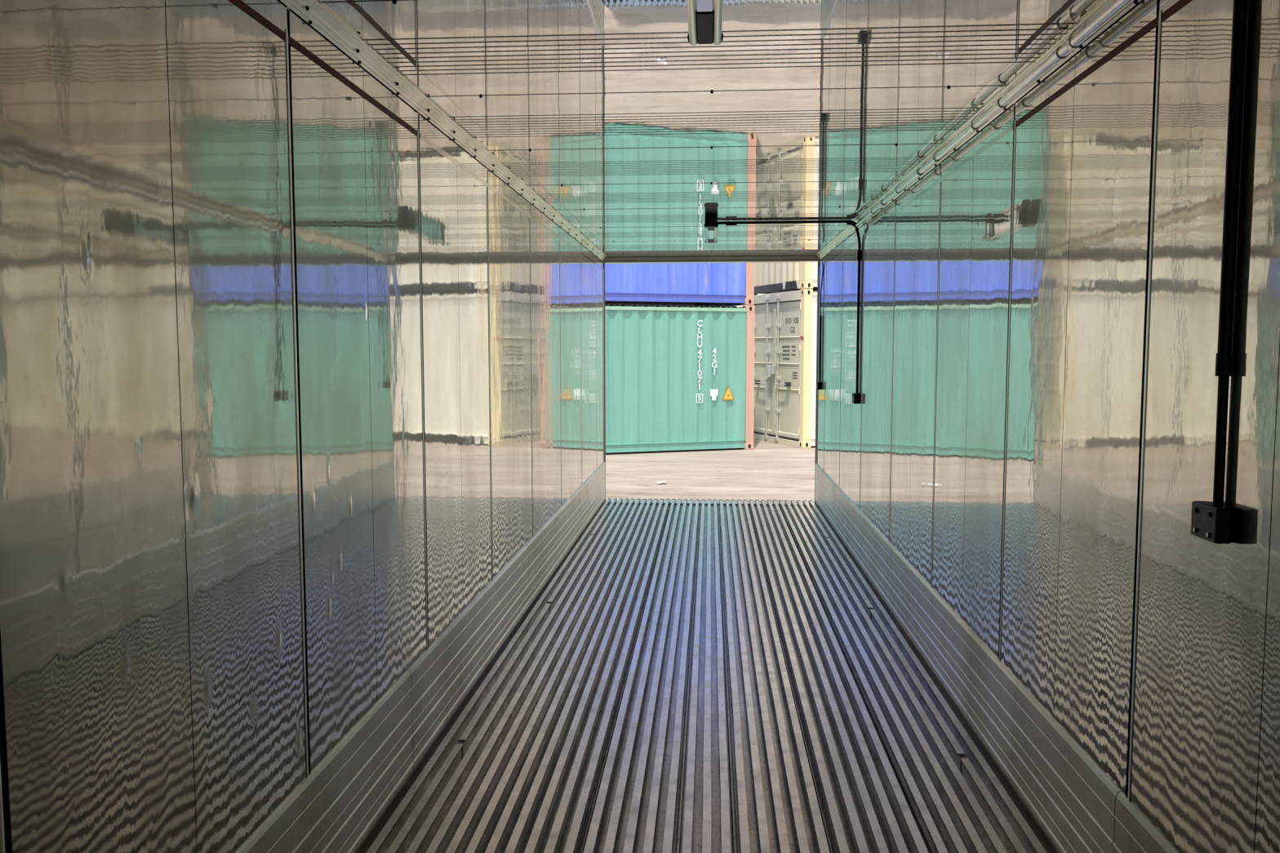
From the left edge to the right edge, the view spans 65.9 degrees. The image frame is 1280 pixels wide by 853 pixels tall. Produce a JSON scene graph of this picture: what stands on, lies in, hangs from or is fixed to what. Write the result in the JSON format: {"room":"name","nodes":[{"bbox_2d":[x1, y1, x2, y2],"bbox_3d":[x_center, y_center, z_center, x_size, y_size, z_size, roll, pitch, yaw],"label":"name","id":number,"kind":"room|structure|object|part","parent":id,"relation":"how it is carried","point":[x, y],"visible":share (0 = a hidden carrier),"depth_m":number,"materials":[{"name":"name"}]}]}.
{"room":"cargo space","nodes":[
{"label":"cargo space","id":0,"kind":"room"},
{"bbox_2d":[0,0,604,852],"bbox_3d":[-0.848,-0.013,4.927,0.098,2.870,11.560,0,5,4],"label":"wall","id":1,"kind":"structure","parent":0,"point":[291,375],"depth_m":2.38,"materials":[{"name":"silver metal"}]},
{"bbox_3d":[-1.018,0.028,1.865,0.001,2.215,0.569,0,5,4],"label":"wall panel","id":2,"kind":"part","parent":1,"relation":"part of","materials":[{"name":"silver metal"}]},
{"bbox_3d":[-0.977,-0.019,2.454,0.004,2.215,0.611,0,5,4],"label":"wall panel","id":3,"kind":"part","parent":1,"relation":"part of","materials":[{"name":"silver metal"}]},
{"bbox_3d":[-0.932,-0.067,3.059,0.002,2.215,0.571,0,5,4],"label":"wall panel","id":4,"kind":"part","parent":1,"relation":"part of","materials":[{"name":"silver metal"}]},
{"bbox_3d":[-0.893,-0.114,3.651,0.003,2.215,0.613,0,5,4],"label":"wall panel","id":5,"kind":"part","parent":1,"relation":"part of","materials":[{"name":"metal"}]},
{"bbox_2d":[235,461,605,852],"bbox_3d":[-0.794,1.067,5.007,0.022,0.465,11.556,0,5,4],"label":"baseboard","id":6,"kind":"structure","parent":1,"relation":"attached to","point":[344,805],"depth_m":3.84,"materials":[{"name":"silver metal"}]},
{"bbox_3d":[-1.042,1.344,1.527,0.022,0.465,4.556,0,5,4],"label":"kick plate","id":7,"kind":"part","parent":6,"relation":"part of","materials":[{"name":"metal"}]},
{"bbox_3d":[-0.794,1.067,5.002,0.022,0.465,2.426,0,5,4],"label":"kick plate","id":8,"kind":"part","parent":6,"relation":"part of","materials":[{"name":"metal"}]},
{"bbox_3d":[-0.621,0.875,7.428,0.022,0.465,2.446,0,5,4],"label":"kick plate","id":9,"kind":"part","parent":6,"relation":"part of","materials":[{"name":"metal"}]},
{"bbox_3d":[-0.459,0.694,9.700,0.022,0.465,2.116,0,5,4],"label":"kick plate","id":10,"kind":"part","parent":6,"relation":"part of","materials":[{"name":"metal"}]},
{"bbox_3d":[-0.850,-0.163,4.258,0.003,2.215,0.572,0,5,4],"label":"wall panel","id":11,"kind":"part","parent":1,"relation":"part of","materials":[{"name":"metal"}]},
{"bbox_2d":[278,0,606,261],"bbox_3d":[-0.786,-1.334,4.752,0.062,0.072,11.430,0,5,4],"label":"trim","id":12,"kind":"structure","parent":1,"relation":"attached to","point":[314,13],"depth_m":3.68,"materials":[{"name":"metal"}]},
{"bbox_3d":[-0.807,-0.209,4.850,0.003,2.215,0.613,0,5,4],"label":"wall panel","id":13,"kind":"part","parent":1,"relation":"part of","materials":[{"name":"metal"}]},
{"bbox_3d":[-0.764,-0.258,5.456,0.003,2.215,0.572,0,5,4],"label":"wall panel","id":14,"kind":"part","parent":1,"relation":"part of","materials":[{"name":"metal"}]},
{"bbox_3d":[-0.722,-0.305,6.048,0.003,2.215,0.613,0,5,4],"label":"wall panel","id":15,"kind":"part","parent":1,"relation":"part of","materials":[{"name":"metal"}]},
{"bbox_3d":[-0.678,-0.354,6.665,0.003,2.215,0.595,0,5,4],"label":"wall panel","id":16,"kind":"part","parent":1,"relation":"part of","materials":[{"name":"metal"}]},
{"bbox_3d":[-0.634,-0.403,7.279,0.003,2.215,0.636,0,5,4],"label":"wall panel","id":17,"kind":"part","parent":1,"relation":"part of","materials":[{"name":"metal"}]},
{"bbox_3d":[-0.590,-0.452,7.901,0.003,2.215,0.580,0,5,4],"label":"wall panel","id":18,"kind":"part","parent":1,"relation":"part of","materials":[{"name":"metal"}]},
{"bbox_3d":[-0.547,-0.500,8.500,0.003,2.215,0.621,0,5,4],"label":"wall panel","id":19,"kind":"part","parent":1,"relation":"part of","materials":[{"name":"metal"}]},
{"bbox_3d":[-0.503,-0.548,9.109,0.003,2.215,0.570,0,5,4],"label":"wall panel","id":20,"kind":"part","parent":1,"relation":"part of","materials":[{"name":"metal"}]},
{"bbox_3d":[-0.461,-0.595,9.698,0.003,2.215,0.611,0,5,4],"label":"wall panel","id":21,"kind":"part","parent":1,"relation":"part of","materials":[{"name":"metal"}]},
{"bbox_3d":[-0.428,-0.632,10.167,0.003,2.215,0.298,0,5,4],"label":"wall panel","id":22,"kind":"part","parent":1,"relation":"part of","materials":[{"name":"metal"}]},
{"bbox_3d":[-0.405,-0.658,10.486,0.003,2.215,0.339,0,5,4],"label":"wall panel","id":23,"kind":"part","parent":1,"relation":"part of","materials":[{"name":"metal"}]},
{"bbox_2d":[603,262,605,502],"bbox_3d":[-0.427,-0.434,10.727,0.102,2.772,0.100,0,5,4],"label":"trim","id":24,"kind":"structure","parent":1,"relation":"attached to","point":[603,263],"depth_m":10.69,"materials":[{"name":"silver metal"}]},
{"bbox_2d":[605,497,815,506],"bbox_3d":[0.757,0.872,10.766,2.400,0.159,0.140,0,5,4],"label":"trim","id":25,"kind":"structure","parent":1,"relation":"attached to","point":[611,500],"depth_m":10.73,"materials":[{"name":"silver metal"}]},
{"bbox_2d":[602,256,820,263],"bbox_3d":[0.751,-1.807,10.496,2.330,0.121,0.175,0,5,4],"label":"trim","id":26,"kind":"structure","parent":1,"relation":"attached to","point":[755,259],"depth_m":10.43,"materials":[{"name":"silver metal"}]},
{"bbox_2d":[366,498,1047,852],"bbox_3d":[0.338,1.342,4.910,2.400,0.170,11.640,0,5,4],"label":"floor","id":27,"kind":"structure","parent":0,"point":[689,678],"depth_m":4.42,"materials":[{"name":"grey metal"}]},
{"bbox_3d":[-0.831,1.436,2.994,0.031,0.052,2.250,0,5,4],"label":"rail","id":28,"kind":"part","parent":27,"relation":"part of","materials":[{"name":"metal"}]},
{"bbox_3d":[-0.750,1.275,5.022,0.031,0.052,11.560,0,5,4],"label":"rail","id":29,"kind":"part","parent":27,"relation":"part of","materials":[{"name":"grey metal"}]},
{"bbox_3d":[-0.669,1.256,5.261,0.031,0.052,2.230,0,5,4],"label":"rail","id":30,"kind":"part","parent":27,"relation":"part of","materials":[{"name":"metal"}]},
{"bbox_3d":[-0.622,1.276,5.013,0.031,0.052,11.560,0,5,4],"label":"rail","id":31,"kind":"part","parent":27,"relation":"part of","materials":[{"name":"grey metal"}]},
{"bbox_3d":[-0.558,1.276,5.009,0.031,0.052,11.560,0,5,4],"label":"rail","id":32,"kind":"part","parent":27,"relation":"part of","materials":[{"name":"grey metal"}]},
{"bbox_3d":[-0.494,1.276,5.004,0.031,0.052,11.560,0,5,4],"label":"rail","id":33,"kind":"part","parent":27,"relation":"part of","materials":[{"name":"grey metal"}]},
{"bbox_3d":[-0.429,1.276,5.000,0.031,0.052,11.560,0,5,4],"label":"rail","id":34,"kind":"part","parent":27,"relation":"part of","materials":[{"name":"metal"}]},
{"bbox_3d":[-0.365,1.277,4.995,0.031,0.052,11.560,0,5,4],"label":"rail","id":35,"kind":"part","parent":27,"relation":"part of","materials":[{"name":"metal"}]},
{"bbox_3d":[-0.505,1.073,7.559,0.031,0.052,2.310,0,5,4],"label":"rail","id":36,"kind":"part","parent":27,"relation":"part of","materials":[{"name":"metal"}]},
{"bbox_3d":[-0.301,1.277,4.991,0.031,0.052,11.560,0,5,4],"label":"rail","id":37,"kind":"part","parent":27,"relation":"part of","materials":[{"name":"metal"}]},
{"bbox_3d":[-0.237,1.278,4.986,0.031,0.052,11.560,0,5,4],"label":"rail","id":38,"kind":"part","parent":27,"relation":"part of","materials":[{"name":"metal"}]},
{"bbox_3d":[-0.173,1.278,4.981,0.031,0.052,11.560,0,5,4],"label":"rail","id":39,"kind":"part","parent":27,"relation":"part of","materials":[{"name":"metal"}]},
{"bbox_3d":[-0.348,0.898,9.756,0.031,0.052,2.030,0,5,4],"label":"rail","id":40,"kind":"part","parent":27,"relation":"part of","materials":[{"name":"metal"}]},
{"bbox_3d":[-0.109,1.278,4.977,0.031,0.052,11.560,0,5,4],"label":"rail","id":41,"kind":"part","parent":27,"relation":"part of","materials":[{"name":"metal"}]},
{"bbox_3d":[-0.045,1.278,4.972,0.031,0.052,11.560,0,5,4],"label":"rail","id":42,"kind":"part","parent":27,"relation":"part of","materials":[{"name":"metal"}]},
{"bbox_3d":[0.019,1.279,4.968,0.031,0.052,11.560,0,5,4],"label":"rail","id":43,"kind":"part","parent":27,"relation":"part of","materials":[{"name":"metal"}]},
{"bbox_3d":[0.084,1.279,4.963,0.031,0.052,11.560,0,5,4],"label":"rail","id":44,"kind":"part","parent":27,"relation":"part of","materials":[{"name":"metal"}]},
{"bbox_3d":[0.148,1.279,4.959,0.031,0.052,11.560,0,5,4],"label":"rail","id":45,"kind":"part","parent":27,"relation":"part of","materials":[{"name":"metal"}]},
{"bbox_3d":[0.212,1.280,4.954,0.033,0.052,11.560,0,5,4],"label":"rail","id":46,"kind":"part","parent":27,"relation":"part of","materials":[{"name":"metal"}]},
{"bbox_3d":[0.276,1.280,4.950,0.031,0.052,11.560,0,5,4],"label":"rail","id":47,"kind":"part","parent":27,"relation":"part of","materials":[{"name":"metal"}]},
{"bbox_3d":[0.340,1.280,4.945,0.033,0.052,11.560,0,5,4],"label":"rail","id":48,"kind":"part","parent":27,"relation":"part of","materials":[{"name":"metal"}]},
{"bbox_3d":[0.404,1.281,4.941,0.034,0.052,11.560,0,5,4],"label":"rail","id":49,"kind":"part","parent":27,"relation":"part of","materials":[{"name":"metal"}]},
{"bbox_3d":[0.468,1.281,4.936,0.034,0.052,11.560,0,5,4],"label":"rail","id":50,"kind":"part","parent":27,"relation":"part of","materials":[{"name":"metal"}]},
{"bbox_3d":[0.532,1.281,4.931,0.031,0.052,11.560,0,5,4],"label":"rail","id":51,"kind":"part","parent":27,"relation":"part of","materials":[{"name":"metal"}]},
{"bbox_3d":[0.597,1.282,4.927,0.031,0.052,11.560,0,5,4],"label":"rail","id":52,"kind":"part","parent":27,"relation":"part of","materials":[{"name":"metal"}]},
{"bbox_3d":[0.661,1.282,4.922,0.034,0.052,11.560,0,5,4],"label":"rail","id":53,"kind":"part","parent":27,"relation":"part of","materials":[{"name":"metal"}]},
{"bbox_3d":[0.725,1.282,4.918,0.031,0.052,11.560,0,5,4],"label":"rail","id":54,"kind":"part","parent":27,"relation":"part of","materials":[{"name":"metal"}]},
{"bbox_3d":[0.789,1.283,4.913,0.031,0.052,11.560,0,5,4],"label":"rail","id":55,"kind":"part","parent":27,"relation":"part of","materials":[{"name":"metal"}]},
{"bbox_3d":[0.853,1.283,4.909,0.031,0.052,11.560,0,5,4],"label":"rail","id":56,"kind":"part","parent":27,"relation":"part of","materials":[{"name":"metal"}]},
{"bbox_3d":[1.705,0.909,9.610,0.031,0.052,2.030,0,5,4],"label":"rail","id":57,"kind":"part","parent":27,"relation":"part of","materials":[{"name":"metal"}]},
{"bbox_3d":[0.917,1.283,4.904,0.031,0.052,11.560,0,5,4],"label":"rail","id":58,"kind":"part","parent":27,"relation":"part of","materials":[{"name":"metal"}]},
{"bbox_3d":[0.982,1.284,4.899,0.031,0.052,11.560,0,5,4],"label":"rail","id":59,"kind":"part","parent":27,"relation":"part of","materials":[{"name":"metal"}]},
{"bbox_3d":[1.548,1.084,7.413,0.031,0.052,2.310,0,5,4],"label":"rail","id":60,"kind":"part","parent":27,"relation":"part of","materials":[{"name":"metal"}]},
{"bbox_3d":[1.046,1.284,4.895,0.031,0.052,11.560,0,5,4],"label":"rail","id":61,"kind":"part","parent":27,"relation":"part of","materials":[{"name":"metal"}]},
{"bbox_3d":[1.110,1.284,4.890,0.031,0.052,11.560,0,5,4],"label":"rail","id":62,"kind":"part","parent":27,"relation":"part of","materials":[{"name":"metal"}]},
{"bbox_3d":[1.174,1.285,4.886,0.031,0.052,11.560,0,5,4],"label":"rail","id":63,"kind":"part","parent":27,"relation":"part of","materials":[{"name":"silver metal"}]},
{"bbox_3d":[1.238,1.285,4.881,0.031,0.052,11.560,0,5,4],"label":"rail","id":64,"kind":"part","parent":27,"relation":"part of","materials":[{"name":"silver metal"}]},
{"bbox_3d":[1.302,1.285,4.877,0.031,0.052,11.560,0,5,4],"label":"rail","id":65,"kind":"part","parent":27,"relation":"part of","materials":[{"name":"silver metal"}]},
{"bbox_3d":[1.384,1.266,5.116,0.031,0.052,2.230,0,5,4],"label":"rail","id":66,"kind":"part","parent":27,"relation":"part of","materials":[{"name":"metal"}]},
{"bbox_3d":[1.431,1.286,4.868,0.031,0.052,11.560,0,5,4],"label":"rail","id":67,"kind":"part","parent":27,"relation":"part of","materials":[{"name":"silver metal"}]},
{"bbox_3d":[1.222,1.446,2.849,0.031,0.052,2.250,0,5,4],"label":"rail","id":68,"kind":"part","parent":27,"relation":"part of","materials":[{"name":"metal"}]},
{"bbox_2d":[317,0,1103,257],"bbox_3d":[0.324,-1.378,4.518,2.480,0.124,11.992,0,5,4],"label":"ceiling","id":69,"kind":"structure","parent":0,"point":[633,132],"depth_m":3.75,"materials":[{"name":"silver metal"}]},
{"bbox_3d":[0.158,-1.151,2.195,2.290,0.010,1.043,0,5,4],"label":"panel","id":70,"kind":"part","parent":69,"relation":"part of","materials":[{"name":"metal"}]},
{"bbox_2d":[686,0,723,45],"bbox_3d":[0.147,-1.107,2.265,0.104,0.090,1.261,0,5,4],"label":"ceiling lamp","id":71,"kind":"object","parent":69,"relation":"attached to","point":[704,17],"visible":1,"depth_m":2.68,"materials":[{"name":"white metal"}]},
{"bbox_3d":[0.148,-1.079,2.277,0.044,0.014,0.680,0,5,4],"label":"plate","id":72,"kind":"part","parent":71,"relation":"part of","materials":[{"name":"white"}]},
{"bbox_2d":[703,214,718,243],"bbox_3d":[0.560,-1.545,7.770,0.104,0.090,1.176,0,5,4],"label":"ceiling lamp","id":73,"kind":"object","parent":69,"relation":"attached to","point":[711,224],"visible":1,"depth_m":7.30,"materials":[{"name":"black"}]},
{"bbox_3d":[0.561,-1.516,7.782,0.044,0.014,0.595,0,5,4],"label":"plate","id":74,"kind":"part","parent":73,"relation":"part of","materials":[{"name":"white"}]},
{"bbox_3d":[0.730,-1.780,10.207,2.290,0.024,0.437,0,5,4],"label":"panel","id":75,"kind":"part","parent":69,"relation":"part of","materials":[{"name":"metal"}]},
{"bbox_3d":[0.677,-1.729,9.469,2.290,0.010,1.043,0,5,4],"label":"panel","id":76,"kind":"part","parent":69,"relation":"part of","materials":[{"name":"metal"}]},
{"bbox_3d":[0.603,-1.646,8.429,2.290,0.010,1.043,0,5,4],"label":"panel","id":77,"kind":"part","parent":69,"relation":"part of","materials":[{"name":"metal"}]},
{"bbox_3d":[0.529,-1.564,7.390,2.290,0.010,1.043,0,5,4],"label":"panel","id":78,"kind":"part","parent":69,"relation":"part of","materials":[{"name":"metal"}]},
{"bbox_3d":[0.455,-1.481,6.351,2.290,0.010,1.043,0,5,4],"label":"panel","id":79,"kind":"part","parent":69,"relation":"part of","materials":[{"name":"metal"}]},
{"bbox_3d":[0.232,-1.233,3.234,2.290,0.010,1.043,0,5,4],"label":"panel","id":80,"kind":"part","parent":69,"relation":"part of","materials":[{"name":"silver metal"}]},
{"bbox_3d":[0.381,-1.398,5.312,2.290,0.010,1.043,0,5,4],"label":"panel","id":81,"kind":"part","parent":69,"relation":"part of","materials":[{"name":"metal"}]},
{"bbox_3d":[0.307,-1.316,4.273,2.290,0.010,1.043,0,5,4],"label":"panel","id":82,"kind":"part","parent":69,"relation":"part of","materials":[{"name":"metal"}]},
{"bbox_2d":[717,219,857,227],"bbox_3d":[1.121,-1.539,7.521,1.074,0.060,0.036,0,5,4],"label":"conduit","id":83,"kind":"object","parent":69,"relation":"attached to","point":[850,222],"visible":0.9,"depth_m":7.51,"materials":[{"name":"black plastic"}]},
{"bbox_2d":[855,0,1133,226],"bbox_3d":[1.341,-1.188,3.169,0.062,0.058,8.560,0,5,4],"label":"conduit","id":84,"kind":"object","parent":69,"relation":"attached to","point":[1071,44],"visible":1,"depth_m":3.43,"materials":[{"name":"silver metal"}]},
{"bbox_2d":[816,0,1279,852],"bbox_3d":[1.529,-0.001,4.758,0.097,2.870,11.560,0,5,4],"label":"wall","id":85,"kind":"structure","parent":0,"point":[1032,428],"depth_m":2.86,"materials":[{"name":"silver metal"}]},
{"bbox_2d":[814,261,819,504],"bbox_3d":[1.935,-0.423,10.559,0.102,2.772,0.100,0,5,4],"label":"trim","id":86,"kind":"structure","parent":85,"relation":"attached to","point":[818,261],"depth_m":10.51,"materials":[{"name":"silver metal"}]},
{"bbox_2d":[816,261,823,389],"bbox_3d":[1.845,-1.032,10.125,0.051,1.303,0.150,0,5,4],"label":"conduit","id":87,"kind":"object","parent":85,"relation":"attached to","point":[818,384],"visible":1,"depth_m":10.14,"materials":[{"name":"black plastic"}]},
{"bbox_3d":[1.882,-0.646,10.327,0.003,2.215,0.333,0,5,4],"label":"wall panel","id":88,"kind":"part","parent":85,"relation":"part of","materials":[{"name":"metal"}]},
{"bbox_3d":[1.860,-0.622,10.014,0.003,2.215,0.292,0,5,4],"label":"wall panel","id":89,"kind":"part","parent":85,"relation":"part of","materials":[{"name":"metal"}]},
{"bbox_3d":[1.827,-0.585,9.548,0.003,2.215,0.611,0,5,4],"label":"wall panel","id":90,"kind":"part","parent":85,"relation":"part of","materials":[{"name":"metal"}]},
{"bbox_3d":[1.785,-0.538,8.959,0.003,2.215,0.570,0,5,4],"label":"wall panel","id":91,"kind":"part","parent":85,"relation":"part of","materials":[{"name":"metal"}]},
{"bbox_3d":[1.741,-0.489,8.350,0.003,2.215,0.621,0,5,4],"label":"wall panel","id":92,"kind":"part","parent":85,"relation":"part of","materials":[{"name":"metal"}]},
{"bbox_2d":[851,226,861,404],"bbox_3d":[1.660,-0.851,7.558,0.058,1.349,0.110,0,5,4],"label":"conduit","id":93,"kind":"object","parent":85,"relation":"attached to","point":[855,396],"visible":1,"depth_m":7.55,"materials":[{"name":"black plastic"}]},
{"bbox_3d":[1.644,-0.217,7.609,0.004,0.076,0.108,0,5,4],"label":"plate","id":94,"kind":"part","parent":93,"relation":"part of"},
{"bbox_3d":[1.698,-0.442,7.750,0.003,2.215,0.580,0,5,4],"label":"wall panel","id":95,"kind":"part","parent":85,"relation":"part of","materials":[{"name":"metal"}]},
{"bbox_3d":[1.654,-0.392,7.129,0.003,2.215,0.636,0,5,4],"label":"wall panel","id":96,"kind":"part","parent":85,"relation":"part of","materials":[{"name":"metal"}]},
{"bbox_3d":[1.610,-0.343,6.515,0.003,2.215,0.595,0,5,4],"label":"wall panel","id":97,"kind":"part","parent":85,"relation":"part of","materials":[{"name":"metal"}]},
{"bbox_3d":[1.566,-0.294,5.897,0.003,2.215,0.613,0,5,4],"label":"wall panel","id":98,"kind":"part","parent":85,"relation":"part of","materials":[{"name":"metal"}]},
{"bbox_3d":[1.524,-0.247,5.306,0.003,2.215,0.572,0,5,4],"label":"wall panel","id":99,"kind":"part","parent":85,"relation":"part of","materials":[{"name":"metal"}]},
{"bbox_3d":[1.481,-0.199,4.699,0.003,2.215,0.613,0,5,4],"label":"wall panel","id":100,"kind":"part","parent":85,"relation":"part of","materials":[{"name":"metal"}]},
{"bbox_2d":[816,0,1144,258],"bbox_3d":[1.456,-1.323,4.593,0.062,0.072,11.430,0,5,4],"label":"trim","id":101,"kind":"structure","parent":85,"relation":"attached to","point":[847,232],"depth_m":3.82,"materials":[{"name":"metal"}]},
{"bbox_3d":[1.438,-0.152,4.107,0.003,2.215,0.572,0,5,4],"label":"wall panel","id":102,"kind":"part","parent":85,"relation":"part of","materials":[{"name":"metal"}]},
{"bbox_2d":[814,462,1177,852],"bbox_3d":[1.476,1.078,4.846,0.022,0.465,11.556,0,5,4],"label":"baseboard","id":103,"kind":"structure","parent":85,"relation":"attached to","point":[1069,804],"depth_m":3.81,"materials":[{"name":"grey metal"}]},
{"bbox_3d":[1.795,0.723,9.316,0.022,0.465,2.566,0,5,4],"label":"kick plate","id":104,"kind":"part","parent":103,"relation":"part of","materials":[{"name":"metal"}]},
{"bbox_3d":[1.608,0.931,6.695,0.022,0.465,2.696,0,5,4],"label":"kick plate","id":105,"kind":"part","parent":103,"relation":"part of","materials":[{"name":"metal"}]},
{"bbox_3d":[1.419,1.141,4.055,0.022,0.465,2.606,0,5,4],"label":"kick plate","id":106,"kind":"part","parent":103,"relation":"part of","materials":[{"name":"metal"}]},
{"bbox_3d":[1.196,1.390,0.928,0.022,0.465,3.676,0,5,4],"label":"kick plate","id":107,"kind":"part","parent":103,"relation":"part of","materials":[{"name":"metal"}]},
{"bbox_3d":[1.395,-0.104,3.501,0.003,2.215,0.613,0,5,4],"label":"wall panel","id":108,"kind":"part","parent":85,"relation":"part of","materials":[{"name":"metal"}]},
{"bbox_3d":[1.353,-0.057,2.909,0.003,2.215,0.572,0,5,4],"label":"wall panel","id":109,"kind":"part","parent":85,"relation":"part of","materials":[{"name":"silver metal"}]},
{"bbox_3d":[1.310,-0.009,2.304,0.003,2.215,0.611,0,5,4],"label":"wall panel","id":110,"kind":"part","parent":85,"relation":"part of","materials":[{"name":"silver metal"}]},
{"bbox_2d":[1191,0,1248,543],"bbox_3d":[1.273,-0.419,2.151,0.052,1.346,0.110,0,5,4],"label":"conduit","id":111,"kind":"object","parent":85,"relation":"attached to","point":[1211,522],"visible":1,"depth_m":2.15,"materials":[{"name":"black plastic"}]},
{"bbox_3d":[1.258,0.213,2.202,0.004,0.076,0.108,0,5,4],"label":"plate","id":112,"kind":"part","parent":111,"relation":"part of","materials":[{"name":"metal"}]},
{"bbox_3d":[1.268,0.038,1.715,0.003,2.215,0.570,0,5,4],"label":"wall panel","id":113,"kind":"part","parent":85,"relation":"part of","materials":[{"name":"metal"}]},
{"label":"outside","id":114,"kind":"structure","parent":0,"visible":0},
{"bbox_2d":[605,438,815,502],"bbox_3d":[1.773,-0.150,25.004,120.000,0.001,110.000,0,5,4],"label":"ground","id":115,"kind":"structure","parent":114,"point":[771,471],"depth_m":14.24,"materials":[{"name":"beige concrete"}]},
{"bbox_2d":[604,304,755,453],"bbox_3d":[-4.090,-0.805,16.942,12.195,2.591,2.441,-2,5,-19],"label":"shipping container","id":116,"kind":"object","parent":115,"relation":"on","point":[678,377],"visible":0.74,"depth_m":17.37,"materials":[{"name":"green metal"}]},
{"bbox_3d":[-4.091,-2.067,16.842,11.832,0.031,2.378,-2,5,-19],"label":"roof panel","id":117,"kind":"part","parent":116,"relation":"part of","materials":[{"name":"green paint"}]},
{"bbox_3d":[-3.703,-1.930,15.740,11.852,0.062,0.063,-2,5,-19],"label":"rail","id":118,"kind":"part","parent":116,"relation":"part of","materials":[{"name":"metal"}]},
{"bbox_3d":[-3.700,0.469,15.925,11.852,0.142,0.075,-2,5,-19],"label":"rail","id":119,"kind":"part","parent":116,"relation":"part of","materials":[{"name":"metal"}]},
{"bbox_2d":[604,262,754,306],"bbox_3d":[-4.105,-3.399,16.742,12.195,2.591,2.441,-2,5,-19],"label":"shipping container","id":120,"kind":"object","parent":116,"relation":"on","point":[684,284],"visible":0.19,"depth_m":17.31,"materials":[{"name":"blue metal"}]},
{"bbox_3d":[-3.717,-3.346,15.638,11.872,2.331,0.036,-2,5,-19],"label":"panel","id":121,"kind":"part","parent":120,"relation":"part of","materials":[{"name":"blue paint"}]},
{"bbox_3d":[-3.713,-2.124,15.725,11.852,0.142,0.075,-2,5,-19],"label":"rail","id":122,"kind":"part","parent":120,"relation":"part of","materials":[{"name":"metal"}]},
{"bbox_3d":[1.610,-2.354,18.835,0.058,0.140,2.138,-2,5,-19],"label":"rail","id":123,"kind":"part","parent":120,"relation":"part of","materials":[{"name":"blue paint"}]},
{"bbox_3d":[1.950,-3.474,17.646,0.156,2.371,0.136,-2,5,-19],"label":"corner post","id":124,"kind":"part","parent":120,"relation":"part of","materials":[{"name":"metal"}]},
{"bbox_3d":[1.966,-0.880,17.840,0.156,2.371,0.136,-2,5,-19],"label":"corner post","id":125,"kind":"part","parent":116,"relation":"part of","materials":[{"name":"metal"}]},
{"bbox_2d":[753,288,817,448],"bbox_3d":[8.294,-1.299,21.132,12.244,2.896,2.444,-2,5,-19],"label":"shipping container","id":126,"kind":"object","parent":115,"relation":"on","point":[785,323],"visible":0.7,"depth_m":18.68,"materials":[{"name":"beige metal"}]},
{"bbox_3d":[2.449,-1.136,19.635,0.050,2.566,1.037,-2,5,-19],"label":"door","id":127,"kind":"part","parent":126,"relation":"part of","materials":[{"name":"beige paint"}]},
{"bbox_3d":[2.486,-1.144,19.351,0.042,2.756,0.040,-2,5,-19],"label":"lock rod","id":128,"kind":"part","parent":126,"relation":"part of","materials":[{"name":"metal"}]},
{"bbox_3d":[2.616,0.255,19.240,0.085,0.105,2.138,-2,5,-19],"label":"door sill","id":129,"kind":"part","parent":126,"relation":"part of","materials":[{"name":"beige paint"}]},
{"bbox_3d":[2.637,-1.110,18.924,0.042,2.756,0.040,-2,5,-19],"label":"lock rod","id":130,"kind":"part","parent":126,"relation":"part of","materials":[{"name":"metal"}]},
{"bbox_2d":[754,262,817,295],"bbox_3d":[8.319,-4.196,20.910,12.195,2.896,2.444,-2,5,-19],"label":"shipping container","id":131,"kind":"object","parent":126,"relation":"on","point":[769,277],"visible":0.09,"depth_m":18.68,"materials":[{"name":"beige metal"}]},
{"bbox_3d":[2.578,-2.683,19.066,0.040,0.153,1.978,-2,5,-19],"label":"rail","id":132,"kind":"part","parent":131,"relation":"part of","materials":[{"name":"metal"}]},
{"bbox_3d":[2.617,-4.063,18.896,0.045,2.656,2.118,-2,5,-19],"label":"panel","id":133,"kind":"part","parent":131,"relation":"part of","materials":[{"name":"beige paint"}]},
{"bbox_3d":[2.722,-2.662,18.609,0.014,0.148,0.150,-2,5,-19],"label":"gusset plate","id":134,"kind":"part","parent":131,"relation":"part of","materials":[{"name":"beige paint"}]},
{"bbox_3d":[2.922,-2.611,18.099,0.038,0.163,0.200,-2,5,-19],"label":"gusset plate","id":135,"kind":"part","parent":131,"relation":"part of","materials":[{"name":"beige paint"}]},
{"bbox_3d":[3.032,-3.949,17.832,0.156,2.676,0.136,-2,5,-19],"label":"corner post","id":136,"kind":"part","parent":131,"relation":"part of","materials":[{"name":"metal"}]},
{"bbox_3d":[8.714,-2.770,19.907,11.852,0.142,0.075,-2,5,-19],"label":"rail","id":137,"kind":"part","parent":131,"relation":"part of","materials":[{"name":"metal"}]},
{"bbox_3d":[8.710,-4.144,19.808,11.872,2.636,0.036,-2,5,-19],"label":"panel","id":138,"kind":"part","parent":131,"relation":"part of","materials":[{"name":"beige paint"}]},
{"bbox_3d":[2.803,-1.057,18.638,0.050,2.566,1.037,-2,5,-19],"label":"door","id":139,"kind":"part","parent":126,"relation":"part of","materials":[{"name":"beige paint"}]},
{"bbox_3d":[3.030,-1.052,18.063,0.156,2.676,0.136,-2,5,-19],"label":"corner post","id":140,"kind":"part","parent":126,"relation":"part of","materials":[{"name":"metal"}]},
{"bbox_3d":[8.712,0.127,20.137,11.852,0.142,0.075,-2,5,-19],"label":"rail","id":141,"kind":"part","parent":126,"relation":"part of","materials":[{"name":"metal"}]},
{"bbox_3d":[8.707,-1.247,20.038,11.872,2.636,0.036,-2,5,-19],"label":"panel","id":142,"kind":"part","parent":126,"relation":"part of","materials":[{"name":"beige paint"}]}
]}

